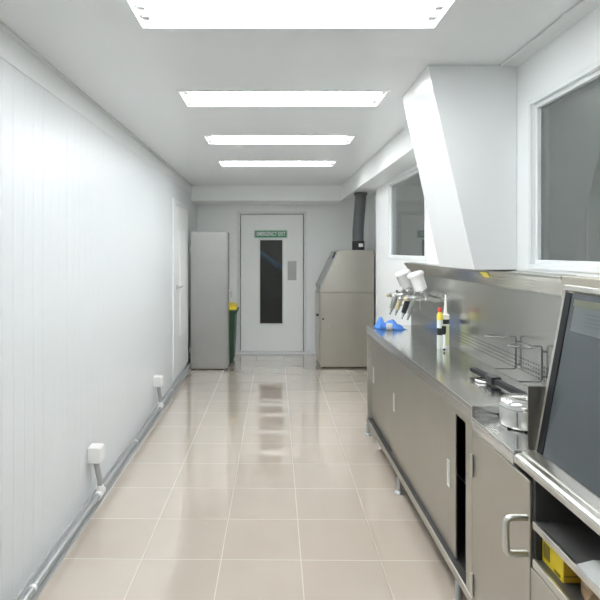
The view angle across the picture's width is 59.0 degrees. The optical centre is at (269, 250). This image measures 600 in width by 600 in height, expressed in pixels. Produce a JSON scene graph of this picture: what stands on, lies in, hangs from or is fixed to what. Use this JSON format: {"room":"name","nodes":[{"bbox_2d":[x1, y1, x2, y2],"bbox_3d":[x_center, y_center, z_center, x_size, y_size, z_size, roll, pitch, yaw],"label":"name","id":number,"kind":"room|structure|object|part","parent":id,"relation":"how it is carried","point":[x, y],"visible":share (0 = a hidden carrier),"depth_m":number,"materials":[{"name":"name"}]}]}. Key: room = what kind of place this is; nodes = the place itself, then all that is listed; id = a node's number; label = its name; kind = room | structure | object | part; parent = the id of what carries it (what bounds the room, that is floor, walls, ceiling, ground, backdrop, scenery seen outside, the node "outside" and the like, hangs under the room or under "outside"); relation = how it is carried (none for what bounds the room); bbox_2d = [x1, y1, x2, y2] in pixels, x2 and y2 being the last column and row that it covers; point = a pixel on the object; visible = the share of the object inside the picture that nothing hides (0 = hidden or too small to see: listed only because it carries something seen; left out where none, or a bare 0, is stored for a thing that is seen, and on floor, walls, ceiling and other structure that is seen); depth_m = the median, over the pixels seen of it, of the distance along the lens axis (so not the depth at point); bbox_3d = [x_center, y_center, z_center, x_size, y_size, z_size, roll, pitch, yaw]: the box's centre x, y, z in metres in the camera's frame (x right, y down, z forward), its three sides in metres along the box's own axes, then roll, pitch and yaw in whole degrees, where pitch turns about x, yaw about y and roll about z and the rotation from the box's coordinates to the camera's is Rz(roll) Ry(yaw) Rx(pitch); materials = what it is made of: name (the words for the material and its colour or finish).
{"room":"paint mixing room","nodes":[
{"label":"paint mixing room","id":0,"kind":"room"},
{"bbox_2d":[0,57,196,599],"bbox_3d":[-1.144,0.270,3.180,0.100,2.560,9.760,0,0,0],"label":"wall","id":1,"kind":"structure","parent":0,"point":[86,223],"depth_m":2.83,"materials":[{"name":"white paint"}]},
{"bbox_2d":[0,29,191,193],"bbox_3d":[-1.091,-0.842,2.875,0.006,0.113,8.950,0,0,0],"label":"trim","id":2,"kind":"structure","parent":1,"relation":"attached to","point":[12,52],"depth_m":2.90,"materials":[{"name":"white paint"}]},
{"bbox_2d":[87,443,104,485],"bbox_3d":[-1.055,1.306,3.211,0.078,0.253,0.091,0,0,0],"label":"junction box","id":3,"kind":"object","parent":1,"relation":"attached to","point":[95,451],"visible":1,"depth_m":3.19,"materials":[{"name":"white plastic"}]},
{"bbox_2d":[14,359,190,599],"bbox_3d":[-1.067,1.519,3.180,0.055,0.062,9.560,0,0,0],"label":"baseboard","id":4,"kind":"structure","parent":1,"relation":"attached to","point":[53,569],"depth_m":3.05,"materials":[{"name":"grey"}]},
{"bbox_2d":[20,364,190,599],"bbox_3d":[-1.042,1.470,2.660,0.046,0.073,8.480,0,0,0],"label":"conduit","id":5,"kind":"object","parent":1,"relation":"attached to","point":[100,490],"visible":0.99,"depth_m":3.05,"materials":[{"name":"grey"}]},
{"bbox_2d":[153,375,162,401],"bbox_3d":[-1.055,1.306,5.001,0.078,0.253,0.091,0,0,0],"label":"junction box","id":6,"kind":"object","parent":1,"relation":"attached to","point":[157,379],"visible":1,"depth_m":4.96,"materials":[{"name":"white plastic"}]},
{"bbox_2d":[173,198,187,379],"bbox_3d":[-1.059,0.430,6.460,0.070,2.040,1.040,0,0,0],"label":"door","id":7,"kind":"structure","parent":1,"relation":"in","point":[180,210],"depth_m":6.36,"materials":[{"name":"white paint"}]},
{"bbox_3d":[-1.079,0.385,6.580,0.006,1.270,0.480,0,0,0],"label":"vision panel","id":8,"kind":"part","parent":7,"relation":"part of","materials":[{"name":"white"}]},
{"bbox_2d":[0,0,599,185],"bbox_3d":[0.058,-0.904,2.875,2.304,0.012,8.950,0,0,0],"label":"trim","id":9,"kind":"structure","parent":1,"relation":"attached to","point":[582,8],"depth_m":2.31,"materials":[{"name":"grey metal"}]},
{"bbox_2d":[36,354,466,599],"bbox_3d":[0.903,1.600,3.180,4.194,0.100,9.760,0,0,0],"label":"floor","id":10,"kind":"structure","parent":0,"point":[260,477],"depth_m":3.17,"materials":[{"name":"beige tile"}]},
{"bbox_2d":[189,232,231,369],"bbox_3d":[-0.779,0.650,7.049,0.548,1.800,0.303,0,0,0],"label":"locker","id":11,"kind":"object","parent":10,"relation":"on","point":[209,349],"visible":1,"depth_m":6.90,"materials":[{"name":"metal"}]},
{"bbox_3d":[-0.562,0.642,7.050,0.018,1.775,0.290,0,0,0],"label":"door","id":12,"kind":"part","parent":11,"relation":"part of","materials":[{"name":"metal"}]},
{"bbox_2d":[229,302,238,360],"bbox_3d":[-0.638,1.143,7.475,0.389,0.815,0.500,0,0,0],"label":"wheelie bin","id":13,"kind":"object","parent":10,"relation":"on","point":[233,307],"visible":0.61,"depth_m":7.27,"materials":[{"name":"green plastic"}]},
{"bbox_3d":[-0.642,0.772,7.460,0.366,0.074,0.456,0,0,0],"label":"lid","id":14,"kind":"part","parent":13,"relation":"part of","materials":[{"name":"yellow plastic"}]},
{"bbox_2d":[315,250,373,367],"bbox_3d":[0.994,0.769,7.290,0.757,1.562,0.660,0,0,0],"label":"washer","id":15,"kind":"object","parent":10,"relation":"on","point":[344,295],"visible":0.94,"depth_m":6.98,"materials":[{"name":"metal"}]},
{"bbox_3d":[0.656,1.008,7.300,0.015,0.885,0.580,0,0,0],"label":"door","id":16,"kind":"part","parent":15,"relation":"part of","materials":[{"name":"metal"}]},
{"bbox_3d":[0.774,0.251,7.300,0.249,0.496,0.640,0,0,0],"label":"screen frame","id":17,"kind":"part","parent":15,"relation":"part of","materials":[{"name":"grey metal"}]},
{"bbox_2d":[316,250,373,291],"bbox_3d":[1.018,0.267,7.300,0.707,0.557,0.640,0,0,0],"label":"hood","id":18,"kind":"object","parent":15,"relation":"attached to","point":[343,270],"depth_m":6.98,"materials":[{"name":"metal"}]},
{"bbox_2d":[352,192,366,249],"bbox_3d":[1.204,-0.399,7.100,0.202,0.771,0.179,0,0,0],"label":"duct","id":19,"kind":"object","parent":15,"relation":"on","point":[358,243],"visible":0.99,"depth_m":7.03,"materials":[{"name":"grey"}]},
{"bbox_2d":[364,262,576,599],"bbox_3d":[1.001,0.822,3.150,0.410,1.456,2.700,0,0,0],"label":"workbench","id":20,"kind":"object","parent":10,"relation":"on","point":[423,399],"visible":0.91,"depth_m":2.85,"materials":[{"name":"metal"}]},
{"bbox_3d":[0.826,1.500,4.460,0.060,0.100,0.060,0,0,0],"label":"leg","id":21,"kind":"part","parent":20,"relation":"part of","materials":[{"name":"grey metal"}]},
{"bbox_3d":[0.842,1.032,4.471,0.040,0.758,0.021,0,0,0],"label":"post","id":22,"kind":"part","parent":20,"relation":"part of","materials":[{"name":"metal"}]},
{"bbox_3d":[0.863,1.048,3.954,0.010,0.715,1.008,0,0,0],"label":"sliding door","id":23,"kind":"part","parent":20,"relation":"part of","materials":[{"name":"metal"}]},
{"bbox_2d":[386,323,392,329],"bbox_3d":[0.948,0.601,4.199,0.048,0.056,0.056,0,0,14],"label":"tape roll","id":24,"kind":"object","parent":20,"relation":"on","point":[389,326],"visible":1,"depth_m":4.18,"materials":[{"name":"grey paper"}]},
{"bbox_2d":[374,317,407,329],"bbox_3d":[0.974,0.580,4.328,0.251,0.099,0.240,0,0,0],"label":"blue wipe","id":25,"kind":"object","parent":20,"relation":"on","point":[380,324],"visible":0.91,"depth_m":4.25,"materials":[{"name":"blue fabric"}]},
{"bbox_3d":[0.843,1.030,3.600,0.004,0.124,0.036,0,0,0],"label":"handle","id":26,"kind":"part","parent":20,"relation":"part of","materials":[{"name":"silver metal"}]},
{"bbox_3d":[0.826,1.500,3.390,0.060,0.100,0.060,0,0,0],"label":"leg","id":27,"kind":"part","parent":20,"relation":"part of","materials":[{"name":"grey metal"}]},
{"bbox_3d":[0.835,0.689,3.342,0.018,0.072,2.234,0,0,0],"label":"rail","id":28,"kind":"part","parent":20,"relation":"part of","materials":[{"name":"metal"}]},
{"bbox_3d":[0.840,1.431,3.326,0.040,0.038,2.343,0,0,0],"label":"rail","id":29,"kind":"part","parent":20,"relation":"part of","materials":[{"name":"metal"}]},
{"bbox_3d":[0.850,1.048,3.045,0.009,0.715,1.270,0,0,0],"label":"sliding door","id":30,"kind":"part","parent":20,"relation":"part of","materials":[{"name":"metal"}]},
{"bbox_2d":[414,292,439,301],"bbox_3d":[1.142,0.350,4.060,0.115,0.032,0.680,0,0,0],"label":"rack","id":31,"kind":"object","parent":20,"relation":"attached to","point":[432,299],"visible":0.47,"depth_m":3.78,"materials":[{"name":"grey metal"}]},
{"bbox_2d":[386,289,407,314],"bbox_3d":[1.023,0.399,4.250,0.174,0.225,0.050,0,0,0],"label":"gun","id":32,"kind":"object","parent":31,"relation":"hanging from","point":[394,300],"visible":0.51,"depth_m":4.24,"materials":[{"name":"silver metal"}]},
{"bbox_2d":[391,269,413,315],"bbox_3d":[1.035,0.322,4.107,0.145,0.363,0.130,0,0,39],"label":"gun","id":33,"kind":"object","parent":31,"relation":"hanging from","point":[401,276],"visible":0.81,"depth_m":4.08,"materials":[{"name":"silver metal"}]},
{"bbox_2d":[395,269,411,289],"bbox_3d":[1.042,0.222,4.105,0.140,0.165,0.120,0,0,0],"label":"cup","id":34,"kind":"object","parent":33,"relation":"on","point":[401,276],"depth_m":4.06,"materials":[{"name":"grey plastic"}]},
{"bbox_2d":[398,292,420,318],"bbox_3d":[1.049,0.401,3.975,0.174,0.225,0.050,0,0,0],"label":"gun","id":35,"kind":"object","parent":31,"relation":"hanging from","point":[406,303],"visible":0.58,"depth_m":3.96,"materials":[{"name":"silver metal"}]},
{"bbox_2d":[403,270,427,319],"bbox_3d":[1.061,0.322,3.842,0.145,0.363,0.130,0,0,39],"label":"gun","id":36,"kind":"object","parent":31,"relation":"hanging from","point":[416,279],"visible":1,"depth_m":3.82,"materials":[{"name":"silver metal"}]},
{"bbox_2d":[407,270,426,292],"bbox_3d":[1.068,0.222,3.840,0.140,0.165,0.120,0,0,0],"label":"cup","id":37,"kind":"object","parent":36,"relation":"on","point":[416,279],"depth_m":3.80,"materials":[{"name":"grey plastic"}]},
{"bbox_2d":[437,307,442,348],"bbox_3d":[1.092,0.496,3.400,0.039,0.265,0.039,0,0,0],"label":"glue bottle","id":38,"kind":"object","parent":20,"relation":"on","point":[439,315],"visible":0.97,"depth_m":3.39,"materials":[{"name":"white plastic"}]},
{"bbox_2d":[442,326,445,350],"bbox_3d":[1.097,0.551,3.345,0.028,0.151,0.069,0,0,25],"label":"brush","id":39,"kind":"object","parent":20,"relation":"on","point":[443,327],"visible":1,"depth_m":3.34,"materials":[{"name":"white plastic"}]},
{"bbox_2d":[443,295,448,348],"bbox_3d":[1.137,0.456,3.430,0.050,0.346,0.050,0,0,0],"label":"cartridge","id":40,"kind":"object","parent":20,"relation":"on","point":[445,315],"visible":0.75,"depth_m":3.41,"materials":[{"name":"white plastic"}]},
{"bbox_2d":[366,325,527,421],"bbox_3d":[1.013,0.662,3.325,0.386,0.065,2.350,0,0,0],"label":"countertop","id":41,"kind":"structure","parent":20,"relation":"on","point":[447,372],"depth_m":2.84,"materials":[{"name":"metal"}]},
{"bbox_3d":[0.843,1.050,2.500,0.004,0.124,0.036,0,0,0],"label":"handle","id":42,"kind":"part","parent":20,"relation":"part of","materials":[{"name":"silver metal"}]},
{"bbox_3d":[0.826,1.500,2.320,0.060,0.100,0.060,0,0,0],"label":"leg","id":43,"kind":"part","parent":20,"relation":"part of","materials":[{"name":"grey metal"}]},
{"bbox_3d":[0.836,1.032,2.188,0.028,0.758,0.065,0,0,0],"label":"post","id":44,"kind":"part","parent":20,"relation":"part of","materials":[{"name":"metal"}]},
{"bbox_2d":[470,367,527,393],"bbox_3d":[1.039,0.607,2.450,0.102,0.044,0.502,0,0,0],"label":"tool","id":45,"kind":"object","parent":20,"relation":"on","point":[492,379],"visible":0.94,"depth_m":2.45,"materials":[{"name":"black rubber"}]},
{"bbox_3d":[1.040,0.603,2.610,0.032,0.021,0.180,0,0,-3],"label":"handle","id":46,"kind":"part","parent":45,"relation":"part of","materials":[{"name":"black plastic"}]},
{"bbox_3d":[1.057,0.605,2.324,0.030,0.024,0.248,0,0,-3],"label":"lever","id":47,"kind":"part","parent":45,"relation":"part of","materials":[{"name":"black rubber"}]},
{"bbox_2d":[485,334,518,368],"bbox_3d":[1.120,0.489,2.555,0.159,0.166,0.098,0,0,0],"label":"holder","id":48,"kind":"object","parent":20,"relation":"attached to","point":[488,335],"visible":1,"depth_m":2.55,"materials":[{"name":"silver metal"}]},
{"bbox_3d":[1.188,0.490,2.555,0.008,0.138,0.008,0,0,0],"label":"upright rod","id":49,"kind":"part","parent":48,"relation":"part of","materials":[{"name":"silver metal"}]},
{"bbox_2d":[507,343,544,382],"bbox_3d":[1.120,0.492,2.310,0.159,0.166,0.098,0,0,0],"label":"holder","id":50,"kind":"object","parent":20,"relation":"attached to","point":[508,345],"visible":1,"depth_m":2.31,"materials":[{"name":"silver metal"}]},
{"bbox_3d":[1.140,0.568,2.310,0.102,0.014,0.008,0,0,0],"label":"arm","id":51,"kind":"part","parent":50,"relation":"part of","materials":[{"name":"silver metal"}]},
{"bbox_3d":[1.188,0.493,2.310,0.008,0.138,0.008,0,0,0],"label":"upright rod","id":52,"kind":"part","parent":50,"relation":"part of","materials":[{"name":"silver metal"}]},
{"bbox_2d":[470,417,533,599],"bbox_3d":[0.970,1.112,1.910,0.458,0.876,0.476,0,0,0],"label":"base cabinet","id":53,"kind":"object","parent":10,"relation":"on","point":[502,491],"visible":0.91,"depth_m":1.90,"materials":[{"name":"metal"}]},
{"bbox_2d":[472,417,533,464],"bbox_3d":[1.010,0.699,1.966,0.379,0.050,0.363,0,0,0],"label":"countertop","id":54,"kind":"structure","parent":53,"relation":"on","point":[508,442],"depth_m":1.94,"materials":[{"name":"metal"}]},
{"bbox_2d":[498,393,527,432],"bbox_3d":[0.980,0.616,2.040,0.188,0.116,0.188,0,0,0],"label":"pot","id":55,"kind":"object","parent":54,"relation":"on","point":[513,407],"visible":0.54,"depth_m":1.99,"materials":[{"name":"silver metal"}]},
{"bbox_3d":[0.980,0.579,2.040,0.188,0.042,0.188,0,0,0],"label":"pot lid","id":56,"kind":"part","parent":55,"relation":"part of","materials":[{"name":"silver metal"}]},
{"bbox_3d":[0.980,0.637,2.040,0.174,0.072,0.174,0,0,0],"label":"pot","id":57,"kind":"part","parent":55,"relation":"part of","materials":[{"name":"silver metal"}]},
{"bbox_3d":[0.780,0.907,1.686,0.078,0.136,0.022,0,0,0],"label":"handle","id":58,"kind":"part","parent":53,"relation":"part of","materials":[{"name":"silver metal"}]},
{"bbox_2d":[514,276,599,599],"bbox_3d":[1.013,0.824,1.514,0.386,1.452,1.128,0,0,0],"label":"station","id":59,"kind":"object","parent":10,"relation":"on","point":[563,465],"visible":1,"depth_m":1.62,"materials":[{"name":"metal"}]},
{"bbox_3d":[1.007,0.407,1.782,0.276,0.522,0.003,0,0,0],"label":"panel","id":60,"kind":"part","parent":59,"relation":"part of","materials":[{"name":"metal"}]},
{"bbox_3d":[0.829,1.237,1.309,0.018,0.486,0.714,0,0,0],"label":"drawer","id":61,"kind":"part","parent":59,"relation":"part of","materials":[{"name":"metal"}]},
{"bbox_2d":[542,538,580,582],"bbox_3d":[0.917,0.920,1.592,0.136,0.090,0.120,0,0,0],"label":"carton","id":62,"kind":"object","parent":59,"relation":"on","point":[550,557],"visible":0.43,"depth_m":1.56,"materials":[{"name":"yellow cardboard"}]},
{"bbox_2d":[536,521,599,563],"bbox_3d":[0.984,0.851,1.309,0.304,0.011,0.690,0,0,0],"label":"shelf","id":63,"kind":"object","parent":59,"relation":"attached to","point":[575,542],"depth_m":1.55,"materials":[{"name":"silver metal"}]},
{"bbox_3d":[1.079,0.139,1.365,0.133,0.012,0.830,0,0,0],"label":"plate","id":64,"kind":"part","parent":59,"relation":"part of","materials":[{"name":"metal"}]},
{"bbox_2d":[576,560,599,590],"bbox_3d":[0.906,0.831,1.302,0.188,0.023,0.205,0,0,0],"label":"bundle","id":65,"kind":"object","parent":59,"relation":"on","point":[590,569],"visible":1,"depth_m":1.37,"materials":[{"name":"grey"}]},
{"bbox_2d":[581,580,599,599],"bbox_3d":[0.913,0.921,1.453,0.100,0.086,0.102,0,0,19],"label":"packaging","id":66,"kind":"object","parent":59,"relation":"on","point":[588,594],"visible":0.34,"depth_m":1.44,"materials":[{"name":"beige cardboard"}]},
{"bbox_2d":[240,214,281,350],"bbox_3d":[0.000,0.300,9.180,3.000,2.700,2.240,0,0,0],"label":"wall","id":67,"kind":"structure","parent":0,"point":[270,276],"depth_m":10.20,"materials":[{"name":"grey"}]},
{"bbox_2d":[260,250,281,270],"bbox_3d":[0.075,0.672,8.900,1.102,1.757,0.090,0,0,0],"label":"handrail","id":68,"kind":"object","parent":67,"relation":"on","point":[265,256],"visible":0.1,"depth_m":8.86,"materials":[{"name":"blue paint"}]},
{"bbox_2d":[197,199,366,353],"bbox_3d":[0.233,0.270,8.010,2.654,2.560,0.100,0,0,0],"label":"wall","id":69,"kind":"structure","parent":0,"point":[329,226],"depth_m":7.96,"materials":[{"name":"white paint"}]},
{"bbox_2d":[191,186,340,203],"bbox_3d":[-0.051,-0.805,7.655,2.087,0.210,0.610,0,0,0],"label":"trim","id":70,"kind":"structure","parent":69,"relation":"attached to","point":[200,194],"depth_m":7.35,"materials":[{"name":"white"}]},
{"bbox_2d":[237,211,306,353],"bbox_3d":[0.030,0.475,8.000,1.040,2.150,0.120,0,0,0],"label":"door","id":71,"kind":"structure","parent":69,"relation":"in","point":[286,337],"depth_m":7.97,"materials":[{"name":"white paint"}]},
{"bbox_2d":[255,230,286,237],"bbox_3d":[0.014,-0.255,7.961,0.492,0.114,0.016,0,0,0],"label":"exit sign","id":72,"kind":"object","parent":71,"relation":"attached to","point":[258,233],"visible":1,"depth_m":7.96,"materials":[{"name":"green plastic"}]},
{"bbox_3d":[0.331,0.297,7.968,0.132,0.285,0.005,0,0,0],"label":"push plate","id":73,"kind":"part","parent":71,"relation":"part of","materials":[{"name":"grey metal"}]},
{"bbox_2d":[0,0,579,185],"bbox_3d":[0.183,-0.960,3.180,2.554,0.100,9.560,0,0,0],"label":"ceiling","id":74,"kind":"structure","parent":0,"point":[134,74],"depth_m":2.64,"materials":[{"name":"white paint"}]},
{"bbox_2d":[218,161,336,165],"bbox_3d":[0.075,-0.942,5.490,1.210,0.076,0.330,0,0,0],"label":"ceiling light","id":75,"kind":"object","parent":74,"relation":"attached to","point":[221,163],"visible":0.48,"depth_m":5.56,"materials":[{"name":"white paint"}]},
{"bbox_2d":[203,135,356,143],"bbox_3d":[0.075,-0.942,4.320,1.210,0.076,0.330,0,0,0],"label":"ceiling light","id":76,"kind":"object","parent":74,"relation":"attached to","point":[210,139],"visible":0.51,"depth_m":4.38,"materials":[{"name":"white paint"}]},
{"bbox_2d":[176,90,389,106],"bbox_3d":[0.075,-0.942,3.155,1.210,0.076,0.330,0,0,0],"label":"ceiling light","id":77,"kind":"object","parent":74,"relation":"attached to","point":[190,98],"visible":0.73,"depth_m":3.22,"materials":[{"name":"white paint"}]},
{"bbox_2d":[123,0,457,29],"bbox_3d":[0.075,-0.942,1.995,1.210,0.076,0.330,0,0,0],"label":"ceiling light","id":78,"kind":"object","parent":74,"relation":"attached to","point":[148,14],"visible":1,"depth_m":2.06,"materials":[{"name":"white paint"}]},
{"bbox_2d":[367,6,599,483],"bbox_3d":[1.380,0.270,3.130,0.340,2.560,9.660,0,0,0],"label":"wall","id":79,"kind":"structure","parent":0,"point":[577,48],"depth_m":2.52,"materials":[{"name":"white paint"}]},
{"bbox_2d":[337,125,416,203],"bbox_3d":[1.226,-0.811,5.548,0.467,0.197,4.825,0,0,0],"label":"beam","id":80,"kind":"structure","parent":79,"relation":"attached to","point":[397,156],"depth_m":4.80,"materials":[{"name":"white paint"}]},
{"bbox_2d":[388,166,425,261],"bbox_3d":[1.241,-0.307,4.750,0.078,0.779,1.304,0,0,0],"label":"window","id":81,"kind":"structure","parent":79,"relation":"in","point":[407,201],"depth_m":4.76,"materials":[{"name":"glass"}]},
{"bbox_2d":[402,65,516,269],"bbox_3d":[0.990,-0.408,2.857,0.438,1.001,0.538,0,0,0],"label":"extraction hood","id":82,"kind":"object","parent":79,"relation":"attached to","point":[462,119],"visible":0.92,"depth_m":2.59,"materials":[{"name":"white metal"}]},
{"bbox_2d":[411,275,561,385],"bbox_3d":[1.203,0.408,3.325,0.006,0.441,2.350,0,0,0],"label":"backsplash","id":83,"kind":"structure","parent":79,"relation":"attached to","point":[475,311],"depth_m":2.80,"materials":[{"name":"metal"}]},
{"bbox_2d":[528,60,599,272],"bbox_3d":[1.241,-0.307,1.795,0.078,0.779,1.334,0,0,0],"label":"window","id":84,"kind":"structure","parent":79,"relation":"in","point":[567,122],"depth_m":2.21,"materials":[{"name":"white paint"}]}
]}

